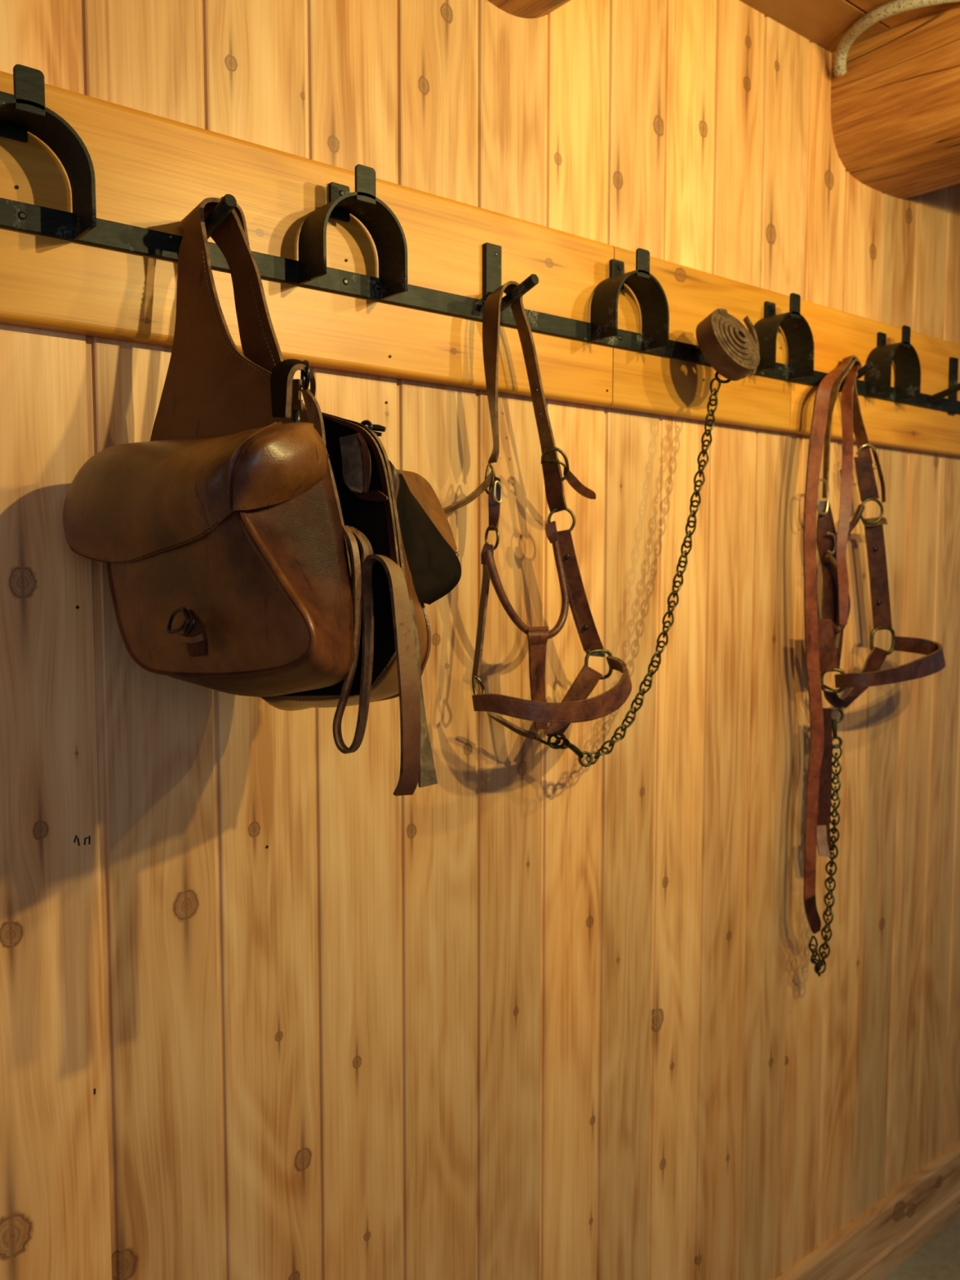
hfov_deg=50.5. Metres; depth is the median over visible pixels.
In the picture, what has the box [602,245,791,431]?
wooden board
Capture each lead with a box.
[555,308,759,767]
[803,355,858,976]
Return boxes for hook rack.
[0,64,959,414]
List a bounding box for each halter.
[442,280,631,749]
[816,359,945,708]
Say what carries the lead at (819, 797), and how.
hanging from the hook rack
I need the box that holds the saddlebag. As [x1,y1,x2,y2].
[62,196,461,795]
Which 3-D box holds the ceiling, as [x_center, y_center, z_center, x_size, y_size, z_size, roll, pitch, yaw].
[1.591,-0.867,-0.195,6.300,0.006,4.310,-3,6,-39]
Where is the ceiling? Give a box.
[738,0,943,53]
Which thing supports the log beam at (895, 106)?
attached to the ceiling
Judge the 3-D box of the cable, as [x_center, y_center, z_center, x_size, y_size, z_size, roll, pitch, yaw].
[0.677,-0.972,1.607,0.279,0.051,0.093,4,6,44]
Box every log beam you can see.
[488,0,570,18]
[831,2,959,199]
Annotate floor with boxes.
[882,1213,959,1279]
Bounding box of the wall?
[0,0,959,1279]
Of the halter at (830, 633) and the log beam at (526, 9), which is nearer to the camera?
the log beam at (526, 9)
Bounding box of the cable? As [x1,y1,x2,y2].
[833,0,959,75]
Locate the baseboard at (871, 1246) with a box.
[774,1141,959,1279]
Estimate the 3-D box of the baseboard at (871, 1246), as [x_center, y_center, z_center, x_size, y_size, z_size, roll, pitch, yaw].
[0.247,1.262,1.614,6.300,0.142,0.026,-3,6,-39]
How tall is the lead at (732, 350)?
0.637 m
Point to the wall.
(268, 1010)
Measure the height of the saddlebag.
0.548 m
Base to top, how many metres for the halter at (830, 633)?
0.608 m
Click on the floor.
(939, 1258)
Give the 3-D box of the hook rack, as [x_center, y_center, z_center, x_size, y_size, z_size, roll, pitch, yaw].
[0.286,-0.471,1.438,4.100,0.126,0.099,-3,6,-39]
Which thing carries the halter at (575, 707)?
hanging from the hook rack
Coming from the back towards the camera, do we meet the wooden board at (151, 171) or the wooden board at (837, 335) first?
the wooden board at (837, 335)
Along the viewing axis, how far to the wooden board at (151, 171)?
1.10 m

